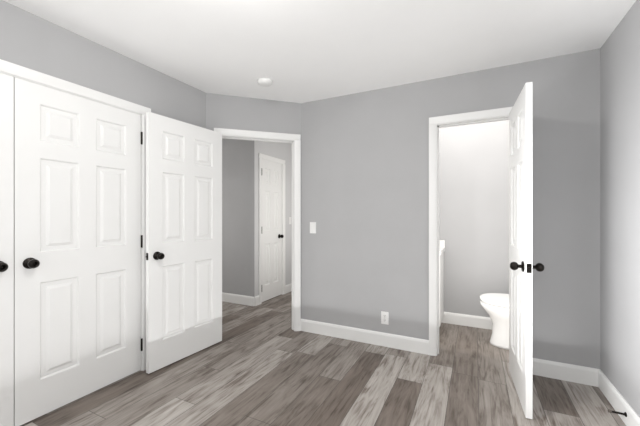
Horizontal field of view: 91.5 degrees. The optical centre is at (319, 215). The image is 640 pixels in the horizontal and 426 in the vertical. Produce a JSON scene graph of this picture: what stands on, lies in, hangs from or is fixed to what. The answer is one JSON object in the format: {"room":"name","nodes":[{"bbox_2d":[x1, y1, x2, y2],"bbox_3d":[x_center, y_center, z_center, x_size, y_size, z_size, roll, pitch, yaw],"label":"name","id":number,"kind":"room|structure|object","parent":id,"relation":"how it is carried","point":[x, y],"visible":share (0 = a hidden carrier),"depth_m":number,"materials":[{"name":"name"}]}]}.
{"room":"empty bedroom","nodes":[
{"label":"empty bedroom","id":0,"kind":"room"},
{"bbox_2d":[0,0,205,127],"bbox_3d":[-2.191,0.014,1.049,0.120,2.440,4.571,0,0,26],"label":"wall","id":1,"kind":"structure","parent":0,"point":[29,40],"depth_m":2.15,"materials":[{"name":"grey paint"}]},
{"bbox_2d":[0,73,13,425],"bbox_3d":[-1.915,0.211,1.441,0.110,2.030,0.770,0,0,26],"label":"closet door","id":2,"kind":"structure","parent":1,"relation":"in","point":[6,250],"depth_m":1.77,"materials":[{"name":"white wood"}]},
{"bbox_2d":[0,59,150,370],"bbox_3d":[-2.183,0.184,1.045,0.138,2.099,4.571,0,0,26],"label":"trim","id":3,"kind":"structure","parent":1,"relation":"attached to","point":[22,72],"depth_m":2.33,"materials":[{"name":"white wood"}]},
{"bbox_2d":[14,77,142,425],"bbox_3d":[-1.571,0.211,2.134,0.110,2.030,0.770,0,0,26],"label":"closet door","id":4,"kind":"structure","parent":1,"relation":"in","point":[78,241],"depth_m":2.06,"materials":[{"name":"white wood"}]},
{"bbox_2d":[222,138,246,295],"bbox_3d":[-1.636,0.014,4.686,1.480,2.440,0.120,0,0,26],"label":"wall","id":5,"kind":"structure","parent":0,"point":[234,216],"depth_m":4.41,"materials":[{"name":"grey paint"}]},
{"bbox_2d":[222,292,253,305],"bbox_3d":[-1.559,1.171,4.572,1.480,0.125,0.015,0,0,26],"label":"trim","id":6,"kind":"structure","parent":5,"relation":"attached to","point":[238,299],"depth_m":4.36,"materials":[{"name":"white wood"}]},
{"bbox_2d":[206,93,300,139],"bbox_3d":[-0.679,0.014,3.270,1.064,2.440,0.120,0,0,-17],"label":"wall","id":7,"kind":"structure","parent":0,"point":[239,113],"depth_m":3.20,"materials":[{"name":"grey paint"}]},
{"bbox_2d":[146,112,221,373],"bbox_3d":[-1.157,0.211,2.745,0.185,2.030,0.760,0,0,30],"label":"bedroom door","id":8,"kind":"structure","parent":7,"relation":"in","point":[183,239],"depth_m":2.68,"materials":[{"name":"white wood"}]},
{"bbox_2d":[214,128,300,330],"bbox_3d":[-0.679,0.184,3.270,0.964,2.099,0.156,0,0,-17],"label":"trim","id":9,"kind":"structure","parent":7,"relation":"attached to","point":[294,140],"depth_m":3.33,"materials":[{"name":"white wood"}]},
{"bbox_2d":[247,140,291,296],"bbox_3d":[-0.535,0.014,5.105,0.120,2.440,1.850,0,0,26],"label":"wall","id":10,"kind":"structure","parent":0,"point":[279,150],"depth_m":4.30,"materials":[{"name":"paint"}]},
{"bbox_2d":[262,159,283,301],"bbox_3d":[-0.729,0.211,4.633,0.185,2.030,0.544,0,0,26],"label":"hall door","id":11,"kind":"structure","parent":10,"relation":"in","point":[272,236],"depth_m":4.62,"materials":[{"name":"white wood"}]},
{"bbox_2d":[254,153,291,305],"bbox_3d":[-0.535,0.184,5.105,0.156,2.099,1.850,0,0,26],"label":"door frame","id":12,"kind":"structure","parent":10,"relation":"attached to","point":[285,290],"depth_m":4.37,"materials":[{"name":"white wood"}]},
{"bbox_2d":[3,0,635,102],"bbox_3d":[-0.822,-1.256,2.099,5.300,0.100,7.770,0,0,26],"label":"ceiling","id":13,"kind":"structure","parent":0,"point":[299,51],"depth_m":2.10,"materials":[{"name":"white paint"}]},
{"bbox_2d":[257,78,272,86],"bbox_3d":[-0.493,-1.187,2.798,0.136,0.038,0.136,0,0,26],"label":"smoke detector","id":14,"kind":"object","parent":13,"relation":"attached to","point":[265,82],"visible":1,"depth_m":2.76,"materials":[{"name":"white plastic"}]},
{"bbox_2d":[21,291,625,425],"bbox_3d":[-0.822,1.284,2.099,5.300,0.100,7.770,0,0,26],"label":"floor","id":15,"kind":"structure","parent":0,"point":[263,364],"depth_m":2.23,"materials":[{"name":"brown wood"}]},
{"bbox_2d":[439,240,444,326],"bbox_3d":[1.032,0.734,3.526,0.668,1.000,0.474,0,0,26],"label":"bathroom vanity","id":16,"kind":"object","parent":15,"relation":"on","point":[441,275],"visible":0.06,"depth_m":3.35,"materials":[{"name":"white wood"}]},
{"bbox_2d":[479,293,508,349],"bbox_3d":[1.911,0.845,2.901,0.763,0.778,0.486,0,0,26],"label":"toilet","id":17,"kind":"object","parent":15,"relation":"on","point":[495,306],"visible":0.25,"depth_m":2.91,"materials":[{"name":"ceramic"}]},
{"bbox_2d":[301,49,599,368],"bbox_3d":[0.938,0.014,2.857,2.482,2.440,0.120,0,0,26],"label":"wall","id":18,"kind":"structure","parent":0,"point":[365,200],"depth_m":2.82,"materials":[{"name":"grey paint"}]},
{"bbox_2d":[310,222,315,232],"bbox_3d":[-0.077,0.129,3.285,0.072,0.118,0.014,0,0,26],"label":"bedroom light switch","id":19,"kind":"object","parent":18,"relation":"attached to","point":[312,227],"visible":1,"depth_m":3.28,"materials":[{"name":"white plastic"}]},
{"bbox_2d":[381,311,388,324],"bbox_3d":[0.612,0.967,2.946,0.072,0.118,0.009,0,0,26],"label":"electrical outlet","id":20,"kind":"object","parent":18,"relation":"attached to","point":[384,317],"visible":1,"depth_m":2.94,"materials":[{"name":"white plastic"}]},
{"bbox_2d":[301,107,600,386],"bbox_3d":[0.938,0.184,2.857,2.482,2.099,0.156,0,0,26],"label":"trim","id":21,"kind":"structure","parent":18,"relation":"attached to","point":[566,372],"depth_m":2.75,"materials":[{"name":"white wood"}]},
{"bbox_2d":[509,82,544,418],"bbox_3d":[1.390,0.211,2.177,0.185,2.030,0.660,0,0,23],"label":"door","id":22,"kind":"structure","parent":18,"relation":"in","point":[521,266],"depth_m":1.98,"materials":[{"name":"white wood"}]},
{"bbox_2d":[439,120,508,316],"bbox_3d":[1.609,0.014,3.578,1.920,2.440,0.120,0,0,26],"label":"wall","id":23,"kind":"structure","parent":0,"point":[474,196],"depth_m":3.46,"materials":[{"name":"grey paint"}]},
{"bbox_2d":[441,312,491,329],"bbox_3d":[1.633,1.171,3.490,1.800,0.125,0.015,0,0,26],"label":"trim","id":24,"kind":"structure","parent":23,"relation":"attached to","point":[468,320],"depth_m":3.48,"materials":[{"name":"white wood"}]},
{"bbox_2d":[600,0,639,416],"bbox_3d":[1.149,0.014,0.356,0.120,2.440,6.300,0,0,26],"label":"wall","id":25,"kind":"structure","parent":0,"point":[620,208],"depth_m":1.93,"materials":[{"name":"grey paint"}]},
{"bbox_2d":[598,369,639,425],"bbox_3d":[1.085,1.171,0.380,0.015,0.125,6.045,0,0,26],"label":"trim","id":26,"kind":"structure","parent":25,"relation":"attached to","point":[614,397],"depth_m":1.95,"materials":[{"name":"white wood"}]},
{"bbox_2d":[608,409,626,416],"bbox_3d":[1.760,1.169,1.850,0.084,0.026,0.026,0,0,26],"label":"door stop","id":27,"kind":"object","parent":26,"relation":"attached to","point":[616,412],"visible":1,"depth_m":1.84,"materials":[{"name":"brown metal"}]}
]}

